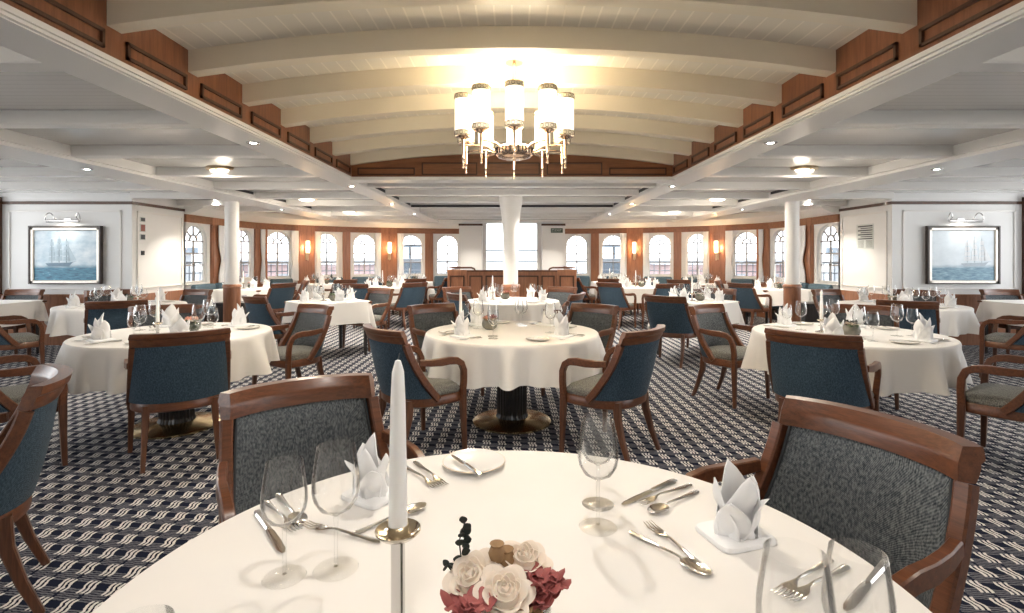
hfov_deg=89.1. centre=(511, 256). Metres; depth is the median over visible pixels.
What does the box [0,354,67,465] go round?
dining chair
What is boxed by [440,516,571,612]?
flower centerpiece
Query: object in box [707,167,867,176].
ceiling panel
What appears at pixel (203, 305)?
bowl
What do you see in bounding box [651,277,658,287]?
folded napkin
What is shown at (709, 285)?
tablecloth
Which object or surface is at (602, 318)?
dining chair
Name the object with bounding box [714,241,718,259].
wall sconce
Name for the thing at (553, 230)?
exit sign
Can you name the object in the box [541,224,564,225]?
trim
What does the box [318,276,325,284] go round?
folded napkin
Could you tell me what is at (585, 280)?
banquette
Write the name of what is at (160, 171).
trim
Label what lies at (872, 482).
dining chair
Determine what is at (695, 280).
banquette
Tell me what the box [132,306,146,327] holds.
wine glass
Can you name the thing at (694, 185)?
trim
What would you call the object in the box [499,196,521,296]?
column
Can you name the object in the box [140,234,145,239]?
notice
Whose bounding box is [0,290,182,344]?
wainscoting
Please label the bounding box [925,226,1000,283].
painting
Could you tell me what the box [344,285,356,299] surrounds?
folded napkin
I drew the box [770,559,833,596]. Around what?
fork
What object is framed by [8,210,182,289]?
trim
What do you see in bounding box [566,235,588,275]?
window
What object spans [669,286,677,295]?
folded napkin
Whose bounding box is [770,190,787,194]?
air slot
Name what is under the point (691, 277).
taper candle
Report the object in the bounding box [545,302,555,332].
wine glass
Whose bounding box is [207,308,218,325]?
wine glass
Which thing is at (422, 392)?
dining chair
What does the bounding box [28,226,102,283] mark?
painting
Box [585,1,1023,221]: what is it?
trim
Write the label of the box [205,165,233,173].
ceiling lamp
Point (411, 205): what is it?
air slot
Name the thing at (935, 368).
tablecloth
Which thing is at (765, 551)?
wine glass
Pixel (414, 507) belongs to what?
bowl
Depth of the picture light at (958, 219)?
7.99 m
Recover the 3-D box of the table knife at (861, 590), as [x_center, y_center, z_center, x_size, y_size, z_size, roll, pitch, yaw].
[0.664,0.611,0.972,0.224,0.008,0.019,0,0,-39]
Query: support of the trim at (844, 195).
attached to the wall at (915, 222)
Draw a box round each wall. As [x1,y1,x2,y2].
[0,193,136,294]
[137,199,185,293]
[184,206,461,228]
[184,222,209,288]
[239,228,253,286]
[268,230,296,284]
[315,231,341,282]
[350,232,376,278]
[352,154,671,176]
[397,233,424,277]
[433,234,458,302]
[459,223,482,269]
[541,223,564,269]
[562,206,839,228]
[565,234,590,302]
[599,233,626,277]
[647,232,673,278]
[681,231,708,282]
[726,230,755,315]
[770,228,784,286]
[814,222,839,288]
[838,199,886,293]
[887,193,1023,293]
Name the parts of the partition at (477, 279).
panel, handrail, rail, panel moulding, panel, handrail, panel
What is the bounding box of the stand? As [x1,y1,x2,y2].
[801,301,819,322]
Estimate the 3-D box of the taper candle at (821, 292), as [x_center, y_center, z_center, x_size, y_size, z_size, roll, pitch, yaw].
[2.530,0.386,4.250,0.027,0.259,0.027,0,0,0]
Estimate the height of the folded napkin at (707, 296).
0.211 m
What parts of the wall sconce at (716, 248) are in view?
lamp shade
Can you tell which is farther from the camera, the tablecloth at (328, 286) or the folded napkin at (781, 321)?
the tablecloth at (328, 286)
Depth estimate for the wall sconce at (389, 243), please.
13.68 m
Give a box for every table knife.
[254,509,285,552]
[451,454,481,475]
[621,478,676,504]
[843,559,889,610]
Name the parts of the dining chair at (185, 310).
post, backrest, rail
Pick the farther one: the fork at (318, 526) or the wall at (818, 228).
the wall at (818, 228)
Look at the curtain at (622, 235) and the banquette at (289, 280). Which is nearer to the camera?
the banquette at (289, 280)
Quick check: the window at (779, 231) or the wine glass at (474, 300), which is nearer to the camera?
the wine glass at (474, 300)
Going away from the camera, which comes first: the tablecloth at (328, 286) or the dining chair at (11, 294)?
the dining chair at (11, 294)
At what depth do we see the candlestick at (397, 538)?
0.77 m
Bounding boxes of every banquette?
[191,283,215,321]
[215,282,223,288]
[270,278,292,313]
[316,277,342,282]
[352,276,379,283]
[434,276,446,302]
[577,276,589,302]
[644,276,671,304]
[681,277,707,282]
[731,278,754,313]
[772,282,808,319]
[808,283,832,289]
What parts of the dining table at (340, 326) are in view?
leg, leg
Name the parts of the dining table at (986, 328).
leg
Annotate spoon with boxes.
[275,493,307,523]
[350,502,425,535]
[629,530,710,574]
[647,490,698,512]
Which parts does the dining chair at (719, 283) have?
rail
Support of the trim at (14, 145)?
attached to the wall at (207, 211)
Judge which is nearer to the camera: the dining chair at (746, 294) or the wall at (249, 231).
the dining chair at (746, 294)
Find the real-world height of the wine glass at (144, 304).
0.215 m
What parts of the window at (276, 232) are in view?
sill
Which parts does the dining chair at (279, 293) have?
armrest, rail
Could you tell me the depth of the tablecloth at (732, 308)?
7.11 m
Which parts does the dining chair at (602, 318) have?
leg, post, backrest, rail, armrest, post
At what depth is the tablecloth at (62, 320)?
6.05 m
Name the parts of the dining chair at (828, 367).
post, leg, rail, seat frame, post, armrest, leg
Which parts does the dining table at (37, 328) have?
leg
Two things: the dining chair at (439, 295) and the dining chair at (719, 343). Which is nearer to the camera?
the dining chair at (719, 343)
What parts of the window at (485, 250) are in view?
deck railing, rail, handrail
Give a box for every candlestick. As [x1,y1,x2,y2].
[152,322,162,332]
[375,518,420,612]
[815,319,823,332]
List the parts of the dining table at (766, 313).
leg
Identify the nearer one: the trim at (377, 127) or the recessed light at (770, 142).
the recessed light at (770, 142)
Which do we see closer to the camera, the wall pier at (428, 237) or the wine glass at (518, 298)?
the wine glass at (518, 298)
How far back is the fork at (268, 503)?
1.22 m
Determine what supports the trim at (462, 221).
attached to the wall at (207, 211)
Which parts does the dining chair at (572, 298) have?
post, rail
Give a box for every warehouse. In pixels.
[186,248,198,280]
[825,248,837,280]
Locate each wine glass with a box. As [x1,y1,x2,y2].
[127,311,140,328]
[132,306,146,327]
[134,304,145,330]
[148,301,160,330]
[165,605,174,612]
[191,305,204,330]
[202,299,213,327]
[206,303,215,325]
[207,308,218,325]
[260,456,307,582]
[311,440,359,576]
[473,300,482,328]
[487,305,498,336]
[488,310,498,338]
[515,301,523,324]
[517,298,526,325]
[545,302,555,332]
[578,417,618,527]
[581,412,614,511]
[755,538,837,612]
[782,305,791,329]
[795,301,806,330]
[821,538,896,612]
[828,299,839,314]
[852,306,866,339]
[866,312,879,341]
[890,304,903,336]
[906,308,918,335]
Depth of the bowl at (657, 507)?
1.26 m
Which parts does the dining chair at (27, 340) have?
post, armrest, seat frame, armrest, seat, leg, leg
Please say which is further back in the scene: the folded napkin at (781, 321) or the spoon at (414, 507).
the folded napkin at (781, 321)
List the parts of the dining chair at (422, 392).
leg, rail, leg, armrest, seat frame, post, leg, seat, armrest, leg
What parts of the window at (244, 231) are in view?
frame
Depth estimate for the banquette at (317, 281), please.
12.96 m
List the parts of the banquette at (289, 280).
backrest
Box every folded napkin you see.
[65,290,82,307]
[86,313,115,342]
[111,287,122,300]
[113,291,126,300]
[151,287,166,301]
[159,304,178,327]
[168,313,189,332]
[227,303,249,327]
[248,279,258,288]
[261,277,270,287]
[298,287,311,302]
[310,286,324,299]
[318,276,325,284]
[332,287,346,302]
[341,433,388,509]
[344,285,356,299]
[365,278,372,287]
[371,276,379,285]
[391,278,400,287]
[399,276,404,285]
[449,310,474,338]
[469,303,482,325]
[476,287,489,301]
[487,286,498,298]
[524,285,536,298]
[536,303,556,325]
[537,287,548,301]
[548,310,573,338]
[619,277,624,285]
[623,278,632,287]
[644,277,652,285]
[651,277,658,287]
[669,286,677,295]
[678,287,691,302]
[695,459,776,553]
[698,276,706,284]
[702,285,713,299]
[712,288,725,302]
[754,278,762,287]
[765,279,775,288]
[773,303,796,327]
[821,312,843,334]
[846,303,866,327]
[856,287,872,301]
[897,291,909,300]
[904,287,913,300]
[908,313,937,342]
[941,291,958,307]
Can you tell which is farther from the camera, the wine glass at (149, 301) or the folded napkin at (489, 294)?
the folded napkin at (489, 294)
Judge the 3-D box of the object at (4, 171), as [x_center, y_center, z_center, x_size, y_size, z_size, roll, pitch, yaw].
[-6.700,-0.968,5.845,4.400,0.125,0.130,0,0,0]
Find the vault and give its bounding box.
[156,5,867,141]
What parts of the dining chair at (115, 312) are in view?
post, rail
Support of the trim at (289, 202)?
attached to the ceiling
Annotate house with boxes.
[404,246,438,273]
[585,246,619,273]
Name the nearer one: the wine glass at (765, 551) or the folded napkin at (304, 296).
the wine glass at (765, 551)
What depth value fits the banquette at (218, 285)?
10.20 m
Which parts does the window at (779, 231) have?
frame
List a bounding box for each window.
[185,225,209,284]
[186,223,837,280]
[239,229,254,279]
[268,231,290,278]
[315,233,339,277]
[352,234,375,276]
[399,235,422,275]
[435,235,457,275]
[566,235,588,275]
[601,235,624,275]
[648,234,671,276]
[684,233,708,277]
[733,231,755,278]
[769,229,784,280]
[814,225,838,284]
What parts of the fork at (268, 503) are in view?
handle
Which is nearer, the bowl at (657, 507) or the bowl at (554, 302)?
the bowl at (657, 507)
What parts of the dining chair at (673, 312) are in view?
post, leg, rail, seat frame, leg, post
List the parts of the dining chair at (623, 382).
leg, armrest, seat, post, leg, seat frame, armrest, leg, rail, leg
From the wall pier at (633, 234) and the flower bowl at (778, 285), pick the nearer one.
the flower bowl at (778, 285)
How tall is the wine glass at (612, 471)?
0.243 m
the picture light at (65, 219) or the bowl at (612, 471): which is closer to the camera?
the bowl at (612, 471)
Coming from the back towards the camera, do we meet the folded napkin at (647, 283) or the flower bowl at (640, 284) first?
the folded napkin at (647, 283)
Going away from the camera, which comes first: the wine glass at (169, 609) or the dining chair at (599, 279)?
the wine glass at (169, 609)
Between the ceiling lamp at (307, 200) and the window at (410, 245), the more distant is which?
the window at (410, 245)
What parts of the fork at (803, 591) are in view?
handle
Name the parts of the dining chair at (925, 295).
rail, backrest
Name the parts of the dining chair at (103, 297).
backrest, rail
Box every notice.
[140,217,145,221]
[140,224,145,231]
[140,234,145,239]
[856,223,873,248]
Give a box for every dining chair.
[0,289,44,353]
[0,315,44,365]
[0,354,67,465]
[0,363,72,612]
[83,299,147,333]
[84,289,132,302]
[124,328,231,473]
[127,304,196,409]
[179,289,212,321]
[213,301,248,322]
[216,373,424,523]
[241,295,298,345]
[252,303,333,384]
[253,282,296,319]
[281,280,309,316]
[322,279,357,298]
[340,283,381,328]
[342,288,393,351]
[363,323,466,449]
[369,278,399,315]
[388,282,427,329]
[400,278,426,315]
[407,303,484,395]
[426,278,446,303]
[442,286,474,302]
[446,292,483,321]
[541,303,618,395]
[543,292,585,315]
[546,286,577,309]
[559,324,664,461]
[577,278,597,303]
[596,282,636,329]
[597,278,623,315]
[624,278,653,315]
[641,283,683,328]
[644,294,701,367]
[666,279,698,297]
[685,395,985,612]
[686,288,736,347]
[688,303,769,408]
[714,280,745,322]
[727,282,771,331]
[764,328,881,421]
[811,289,844,322]
[831,304,898,409]
[876,299,940,333]
[893,289,939,302]
[956,354,1023,446]
[979,289,1023,353]
[979,315,1023,377]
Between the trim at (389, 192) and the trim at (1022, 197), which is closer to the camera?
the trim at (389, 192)
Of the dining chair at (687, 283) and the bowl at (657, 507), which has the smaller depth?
the bowl at (657, 507)
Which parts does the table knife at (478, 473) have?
blade, handle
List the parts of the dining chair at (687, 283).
rail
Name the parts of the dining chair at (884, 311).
rail, backrest, leg, post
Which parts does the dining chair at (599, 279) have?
rail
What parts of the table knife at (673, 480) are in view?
blade, handle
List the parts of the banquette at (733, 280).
backrest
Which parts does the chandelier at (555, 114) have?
lamp shade, arm, arm, lamp shade, lamp shade, arm, arm, lamp shade, arm, lamp shade, arm, arm, arm, lamp shade, lamp shade, arm, arm, lamp shade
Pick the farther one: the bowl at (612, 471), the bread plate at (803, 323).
the bread plate at (803, 323)
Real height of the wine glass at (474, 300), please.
0.245 m
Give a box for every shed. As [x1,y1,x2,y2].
[239,258,373,277]
[650,258,784,277]
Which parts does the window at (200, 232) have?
sill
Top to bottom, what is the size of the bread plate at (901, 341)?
0.016 m
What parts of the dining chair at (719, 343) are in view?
leg, post, rail, backrest, armrest, leg, seat frame, seat, post, leg, armrest, leg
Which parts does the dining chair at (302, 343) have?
leg, armrest, leg, post, seat frame, seat, leg, armrest, backrest, rail, post, leg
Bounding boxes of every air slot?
[236,190,253,194]
[411,205,612,206]
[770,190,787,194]
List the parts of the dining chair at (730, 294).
rail, backrest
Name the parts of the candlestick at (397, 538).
stem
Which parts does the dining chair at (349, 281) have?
rail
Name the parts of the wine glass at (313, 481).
stem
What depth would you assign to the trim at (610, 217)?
12.50 m
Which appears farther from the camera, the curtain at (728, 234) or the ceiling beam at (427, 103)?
the curtain at (728, 234)
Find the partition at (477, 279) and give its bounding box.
[447,266,576,298]
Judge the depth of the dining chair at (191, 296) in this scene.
7.78 m
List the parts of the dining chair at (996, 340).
leg, leg, seat, armrest, seat frame, armrest, post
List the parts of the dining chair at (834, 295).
post, rail, backrest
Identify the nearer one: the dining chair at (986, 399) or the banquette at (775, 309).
the dining chair at (986, 399)
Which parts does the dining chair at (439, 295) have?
post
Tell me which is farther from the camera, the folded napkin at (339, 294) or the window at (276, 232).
the window at (276, 232)
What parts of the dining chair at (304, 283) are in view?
rail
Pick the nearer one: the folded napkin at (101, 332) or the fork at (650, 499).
the fork at (650, 499)
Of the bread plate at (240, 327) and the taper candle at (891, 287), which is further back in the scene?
the taper candle at (891, 287)
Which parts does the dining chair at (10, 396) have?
post, seat, armrest, seat frame, armrest, leg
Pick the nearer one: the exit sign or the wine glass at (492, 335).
the wine glass at (492, 335)
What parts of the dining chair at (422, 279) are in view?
rail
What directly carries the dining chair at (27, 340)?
on the floor
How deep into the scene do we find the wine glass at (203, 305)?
4.05 m
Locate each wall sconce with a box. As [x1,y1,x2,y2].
[305,241,309,259]
[388,242,390,259]
[633,242,635,259]
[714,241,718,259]
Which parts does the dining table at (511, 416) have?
plate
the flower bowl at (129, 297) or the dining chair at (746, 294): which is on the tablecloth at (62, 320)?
the flower bowl at (129, 297)
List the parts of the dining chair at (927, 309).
rail, post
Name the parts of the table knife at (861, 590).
blade, handle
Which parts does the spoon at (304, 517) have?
handle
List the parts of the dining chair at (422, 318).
post, armrest, rail, backrest, post, leg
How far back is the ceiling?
4.25 m
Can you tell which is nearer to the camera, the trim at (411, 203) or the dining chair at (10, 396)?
the dining chair at (10, 396)
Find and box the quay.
[195,272,828,280]
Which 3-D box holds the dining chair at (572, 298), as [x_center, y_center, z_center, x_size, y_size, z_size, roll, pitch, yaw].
[0.688,0.930,7.042,0.598,0.891,0.636,0,0,25]
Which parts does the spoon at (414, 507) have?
handle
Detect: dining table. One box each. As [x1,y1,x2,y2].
[36,300,46,352]
[127,408,220,439]
[284,301,371,354]
[473,386,550,434]
[746,290,768,323]
[977,300,987,352]
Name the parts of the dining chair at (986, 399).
leg, leg, armrest, seat frame, seat, armrest, post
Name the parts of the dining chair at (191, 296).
backrest, rail, post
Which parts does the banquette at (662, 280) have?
backrest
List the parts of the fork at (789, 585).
handle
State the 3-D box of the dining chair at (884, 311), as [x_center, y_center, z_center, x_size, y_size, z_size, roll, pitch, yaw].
[3.412,0.930,5.073,0.636,0.891,0.598,0,0,39]
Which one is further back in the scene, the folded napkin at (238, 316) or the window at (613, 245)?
the window at (613, 245)
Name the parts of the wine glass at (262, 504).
stem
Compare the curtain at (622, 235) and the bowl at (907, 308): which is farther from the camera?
the curtain at (622, 235)
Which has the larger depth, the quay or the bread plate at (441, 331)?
the quay
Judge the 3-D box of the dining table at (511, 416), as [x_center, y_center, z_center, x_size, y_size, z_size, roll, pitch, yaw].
[0.000,0.995,4.330,1.402,0.750,1.402,0,0,9]
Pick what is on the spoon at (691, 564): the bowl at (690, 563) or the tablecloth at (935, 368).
the bowl at (690, 563)
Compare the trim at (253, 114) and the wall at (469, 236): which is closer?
the trim at (253, 114)
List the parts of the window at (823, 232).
sill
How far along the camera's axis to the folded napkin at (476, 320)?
4.68 m
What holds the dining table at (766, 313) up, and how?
on the floor
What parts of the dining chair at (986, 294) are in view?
leg, rail, backrest, seat frame, leg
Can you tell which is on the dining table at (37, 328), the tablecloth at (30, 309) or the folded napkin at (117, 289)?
the tablecloth at (30, 309)
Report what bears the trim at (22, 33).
attached to the wall at (207, 211)
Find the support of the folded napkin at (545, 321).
on the tablecloth at (508, 362)
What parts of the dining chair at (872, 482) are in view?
armrest, post, backrest, rail, armrest, post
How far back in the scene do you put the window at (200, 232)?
9.85 m
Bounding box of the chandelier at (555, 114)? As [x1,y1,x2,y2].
[454,57,574,178]
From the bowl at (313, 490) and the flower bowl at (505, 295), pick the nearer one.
the bowl at (313, 490)
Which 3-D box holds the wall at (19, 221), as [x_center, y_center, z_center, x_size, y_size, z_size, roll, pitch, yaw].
[-7.460,0.185,8.160,3.080,2.370,0.120,0,0,0]
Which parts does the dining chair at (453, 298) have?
rail, post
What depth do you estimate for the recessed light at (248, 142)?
4.00 m
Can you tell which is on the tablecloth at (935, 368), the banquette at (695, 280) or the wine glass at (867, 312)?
the wine glass at (867, 312)
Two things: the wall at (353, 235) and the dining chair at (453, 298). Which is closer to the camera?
the dining chair at (453, 298)
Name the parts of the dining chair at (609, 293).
rail, leg, seat frame, post, armrest, leg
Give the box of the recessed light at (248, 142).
[246,141,260,144]
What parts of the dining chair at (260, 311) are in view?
rail, post, armrest, seat frame, armrest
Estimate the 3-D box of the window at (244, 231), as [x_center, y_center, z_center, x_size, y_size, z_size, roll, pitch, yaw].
[-5.878,-0.048,11.357,0.130,1.115,0.635,0,0,9]
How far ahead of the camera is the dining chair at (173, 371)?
3.39 m
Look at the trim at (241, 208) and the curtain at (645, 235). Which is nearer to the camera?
the trim at (241, 208)
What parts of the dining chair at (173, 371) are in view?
armrest, post, leg, leg, seat frame, rail, leg, post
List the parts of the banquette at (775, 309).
backrest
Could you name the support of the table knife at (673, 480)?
on the tablecloth at (537, 496)
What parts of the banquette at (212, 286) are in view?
backrest, seat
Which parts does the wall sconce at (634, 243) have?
lamp shade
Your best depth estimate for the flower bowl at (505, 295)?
7.55 m
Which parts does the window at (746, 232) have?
sill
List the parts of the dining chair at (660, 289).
leg, armrest, rail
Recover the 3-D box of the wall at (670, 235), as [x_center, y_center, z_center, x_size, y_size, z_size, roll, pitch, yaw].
[3.846,0.367,13.632,0.792,2.005,0.110,0,0,26]
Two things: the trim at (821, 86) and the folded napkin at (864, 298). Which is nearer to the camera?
the trim at (821, 86)
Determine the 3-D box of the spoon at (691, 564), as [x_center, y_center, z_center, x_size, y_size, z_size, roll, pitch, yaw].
[0.322,0.609,1.077,0.040,0.010,0.201,0,0,-35]
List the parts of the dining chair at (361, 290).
rail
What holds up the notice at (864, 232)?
attached to the wall at (865, 267)
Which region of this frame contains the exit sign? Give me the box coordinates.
[551,228,562,232]
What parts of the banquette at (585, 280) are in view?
backrest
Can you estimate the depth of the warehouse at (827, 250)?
29.40 m
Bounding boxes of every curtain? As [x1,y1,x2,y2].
[218,225,223,282]
[260,229,265,281]
[291,231,298,280]
[316,232,320,278]
[375,233,380,277]
[398,233,403,276]
[620,233,625,275]
[643,233,648,277]
[703,232,707,277]
[725,231,732,280]
[758,229,763,281]
[800,225,805,282]
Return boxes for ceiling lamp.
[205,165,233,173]
[299,199,316,201]
[706,199,724,201]
[790,165,818,173]
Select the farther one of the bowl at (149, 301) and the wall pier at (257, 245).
the wall pier at (257, 245)
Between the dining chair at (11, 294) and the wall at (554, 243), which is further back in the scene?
the wall at (554, 243)
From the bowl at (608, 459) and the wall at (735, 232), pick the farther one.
the wall at (735, 232)
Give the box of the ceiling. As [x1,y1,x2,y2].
[0,72,1023,219]
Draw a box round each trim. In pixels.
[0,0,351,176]
[0,1,438,221]
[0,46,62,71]
[0,110,198,127]
[0,128,353,221]
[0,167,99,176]
[0,182,166,189]
[0,197,1,293]
[1,201,184,211]
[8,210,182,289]
[10,0,104,47]
[71,145,273,158]
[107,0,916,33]
[125,42,187,89]
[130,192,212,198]
[156,167,316,176]
[177,200,248,205]
[184,214,458,233]
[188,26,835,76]
[200,83,241,117]
[214,182,348,189]
[239,206,278,211]
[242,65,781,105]
[251,111,280,137]
[255,192,369,198]
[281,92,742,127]
[287,132,309,152]
[287,200,386,205]
[310,113,713,143]
[311,206,401,211]
[315,147,332,164]
[331,212,411,215]
[332,129,691,155]
[336,159,350,173]
[347,216,420,219]
[350,143,673,164]
[350,177,673,182]
[357,162,666,174]
[368,183,655,187]
[386,189,637,195]
[399,197,624,202]
[411,203,612,207]
[420,208,603,211]
[427,212,596,215]
[434,216,589,218]
[456,220,567,223]
[459,224,482,225]
[480,228,480,269]
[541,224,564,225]
[543,228,543,269]
[565,214,839,233]
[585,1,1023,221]
[603,216,676,219]
[612,212,692,215]
[622,206,712,211]
[637,200,736,205]
[654,192,768,198]
[670,128,1023,221]
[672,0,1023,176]
[673,159,687,173]
[675,182,809,189]
[691,147,708,164]
[714,132,736,152]
[743,111,772,137]
[745,206,784,211]
[750,145,952,158]
[775,200,846,205]
[782,83,823,117]
[811,192,893,198]
[825,110,1023,127]
[836,42,898,89]
[839,201,1022,211]
[841,210,1015,289]
[857,182,1023,189]
[919,0,1013,47]
[924,167,1023,176]
[961,46,1023,71]
[1022,197,1023,293]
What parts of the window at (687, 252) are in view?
frame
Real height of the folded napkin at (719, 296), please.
0.211 m
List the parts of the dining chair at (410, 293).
leg, post, seat frame, leg, rail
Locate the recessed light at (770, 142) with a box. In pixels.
[763,141,777,144]
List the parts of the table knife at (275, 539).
handle, blade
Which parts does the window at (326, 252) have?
frame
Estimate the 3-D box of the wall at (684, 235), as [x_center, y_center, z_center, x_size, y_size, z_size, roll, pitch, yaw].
[4.658,0.367,13.150,0.706,2.005,0.110,0,0,36]
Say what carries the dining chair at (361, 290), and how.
on the floor
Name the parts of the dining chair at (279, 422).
post, armrest, rail, backrest, post, armrest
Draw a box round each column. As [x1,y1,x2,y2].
[222,201,241,321]
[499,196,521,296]
[782,201,801,321]
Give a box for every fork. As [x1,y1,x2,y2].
[264,500,302,532]
[302,520,380,542]
[407,466,439,488]
[413,461,447,485]
[635,483,691,504]
[644,520,712,572]
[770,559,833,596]
[781,564,849,602]
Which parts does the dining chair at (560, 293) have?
backrest, rail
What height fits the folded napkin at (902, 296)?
0.211 m
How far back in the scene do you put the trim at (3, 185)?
6.90 m
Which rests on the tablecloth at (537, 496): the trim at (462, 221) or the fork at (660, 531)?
the fork at (660, 531)
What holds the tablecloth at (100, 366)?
on the dining table at (166, 425)
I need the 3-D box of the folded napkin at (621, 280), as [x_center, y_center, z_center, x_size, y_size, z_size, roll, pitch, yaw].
[2.322,0.515,10.978,0.149,0.211,0.175,0,0,45]
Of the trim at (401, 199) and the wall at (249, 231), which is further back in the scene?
the wall at (249, 231)
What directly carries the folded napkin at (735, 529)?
on the tablecloth at (537, 496)
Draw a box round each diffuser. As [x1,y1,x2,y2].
[210,169,228,173]
[795,169,813,173]
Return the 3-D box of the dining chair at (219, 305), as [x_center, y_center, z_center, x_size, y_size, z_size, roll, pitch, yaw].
[-4.720,1.067,8.850,0.520,0.605,0.400,0,0,0]
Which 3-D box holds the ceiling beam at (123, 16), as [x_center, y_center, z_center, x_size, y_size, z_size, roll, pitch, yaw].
[0.000,-1.194,2.419,3.700,0.272,0.090,0,0,0]
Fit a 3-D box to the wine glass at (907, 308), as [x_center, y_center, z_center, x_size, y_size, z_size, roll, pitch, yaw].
[3.120,0.507,4.053,0.082,0.215,0.082,0,0,0]
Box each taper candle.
[156,291,159,321]
[388,353,407,528]
[459,288,461,314]
[691,277,692,292]
[820,289,822,318]
[890,277,892,295]
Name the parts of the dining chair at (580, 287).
post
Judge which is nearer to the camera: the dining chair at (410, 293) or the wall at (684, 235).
the dining chair at (410, 293)
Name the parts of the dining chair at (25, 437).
armrest, seat frame, post, post, leg, leg, rail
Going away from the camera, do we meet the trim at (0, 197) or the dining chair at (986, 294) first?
the dining chair at (986, 294)
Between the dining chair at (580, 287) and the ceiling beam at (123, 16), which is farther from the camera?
the dining chair at (580, 287)
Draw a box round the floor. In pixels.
[0,309,1023,612]
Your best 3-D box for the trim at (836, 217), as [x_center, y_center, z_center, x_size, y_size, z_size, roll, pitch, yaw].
[4.309,-0.705,12.442,1.839,0.140,6.870,0,0,-43]
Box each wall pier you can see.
[210,217,223,283]
[254,229,267,286]
[297,225,314,298]
[342,232,349,279]
[381,228,396,303]
[425,234,432,303]
[591,234,598,302]
[627,228,642,308]
[674,232,680,279]
[709,225,725,283]
[756,229,769,317]
[800,217,813,283]
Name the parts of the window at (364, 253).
sill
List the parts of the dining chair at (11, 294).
leg, seat frame, backrest, rail, leg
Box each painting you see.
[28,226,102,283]
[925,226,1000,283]
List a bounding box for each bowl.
[124,294,132,299]
[148,301,160,316]
[184,316,201,330]
[191,305,204,321]
[260,456,307,527]
[288,511,307,523]
[311,440,359,515]
[329,292,334,300]
[386,281,392,286]
[407,502,425,512]
[482,314,496,329]
[487,305,498,321]
[488,310,498,325]
[501,290,509,298]
[545,302,555,319]
[578,417,618,480]
[581,412,614,465]
[638,281,644,286]
[647,503,668,512]
[680,557,710,574]
[695,291,704,300]
[776,282,782,287]
[795,301,806,316]
[839,319,860,334]
[852,306,866,324]
[866,312,879,328]
[887,294,896,299]
[890,304,903,321]
[906,308,918,323]
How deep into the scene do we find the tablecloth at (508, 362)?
3.70 m
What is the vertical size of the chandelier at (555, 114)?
0.750 m
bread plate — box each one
[236,325,259,328]
[438,329,453,333]
[442,448,504,473]
[497,320,509,323]
[526,336,549,340]
[793,322,812,324]
[874,326,899,329]
[889,339,920,343]
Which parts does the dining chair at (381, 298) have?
leg, seat frame, seat, backrest, armrest, rail, post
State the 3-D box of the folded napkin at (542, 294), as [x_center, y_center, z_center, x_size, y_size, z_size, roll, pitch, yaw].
[0.417,0.515,7.167,0.149,0.211,0.175,0,0,25]
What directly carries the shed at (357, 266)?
on the quay
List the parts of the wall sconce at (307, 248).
lamp shade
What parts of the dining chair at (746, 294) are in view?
rail, leg, seat frame, post, armrest, leg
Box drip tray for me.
[375,518,420,544]
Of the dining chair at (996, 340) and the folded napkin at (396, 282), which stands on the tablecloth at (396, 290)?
the folded napkin at (396, 282)
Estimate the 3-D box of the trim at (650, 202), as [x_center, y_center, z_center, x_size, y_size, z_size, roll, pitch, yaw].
[3.045,-0.968,9.205,1.830,0.125,0.130,0,0,0]
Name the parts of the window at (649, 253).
sill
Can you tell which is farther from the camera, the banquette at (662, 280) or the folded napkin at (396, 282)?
the banquette at (662, 280)
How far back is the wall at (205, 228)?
10.08 m
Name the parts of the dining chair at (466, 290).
post, rail, backrest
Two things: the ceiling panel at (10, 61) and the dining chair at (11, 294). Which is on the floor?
the dining chair at (11, 294)
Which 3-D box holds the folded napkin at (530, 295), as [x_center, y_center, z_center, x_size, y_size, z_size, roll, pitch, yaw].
[0.275,0.515,7.729,0.175,0.211,0.149,0,0,37]
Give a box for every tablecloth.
[0,300,48,326]
[45,300,186,336]
[54,322,279,394]
[92,450,931,612]
[209,287,271,305]
[281,298,376,327]
[294,283,332,297]
[372,286,401,302]
[392,281,434,300]
[418,321,605,390]
[468,297,562,320]
[589,281,633,299]
[622,286,653,302]
[648,298,745,330]
[693,283,727,294]
[741,322,972,396]
[755,287,812,312]
[837,300,979,336]
[975,300,1023,326]
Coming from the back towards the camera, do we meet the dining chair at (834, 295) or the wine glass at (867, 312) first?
the dining chair at (834, 295)
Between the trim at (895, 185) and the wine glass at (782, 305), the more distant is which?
the trim at (895, 185)
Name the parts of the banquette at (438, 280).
backrest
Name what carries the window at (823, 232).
in the wall at (818, 228)
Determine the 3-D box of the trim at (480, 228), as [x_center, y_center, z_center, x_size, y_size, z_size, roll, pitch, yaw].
[-1.110,0.140,13.945,0.540,1.860,0.010,0,0,0]
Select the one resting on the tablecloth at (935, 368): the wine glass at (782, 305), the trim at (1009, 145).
the wine glass at (782, 305)
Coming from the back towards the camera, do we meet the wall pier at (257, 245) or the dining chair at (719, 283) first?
the wall pier at (257, 245)
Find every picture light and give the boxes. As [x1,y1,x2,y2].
[44,212,80,221]
[948,212,983,221]
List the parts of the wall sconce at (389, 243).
lamp shade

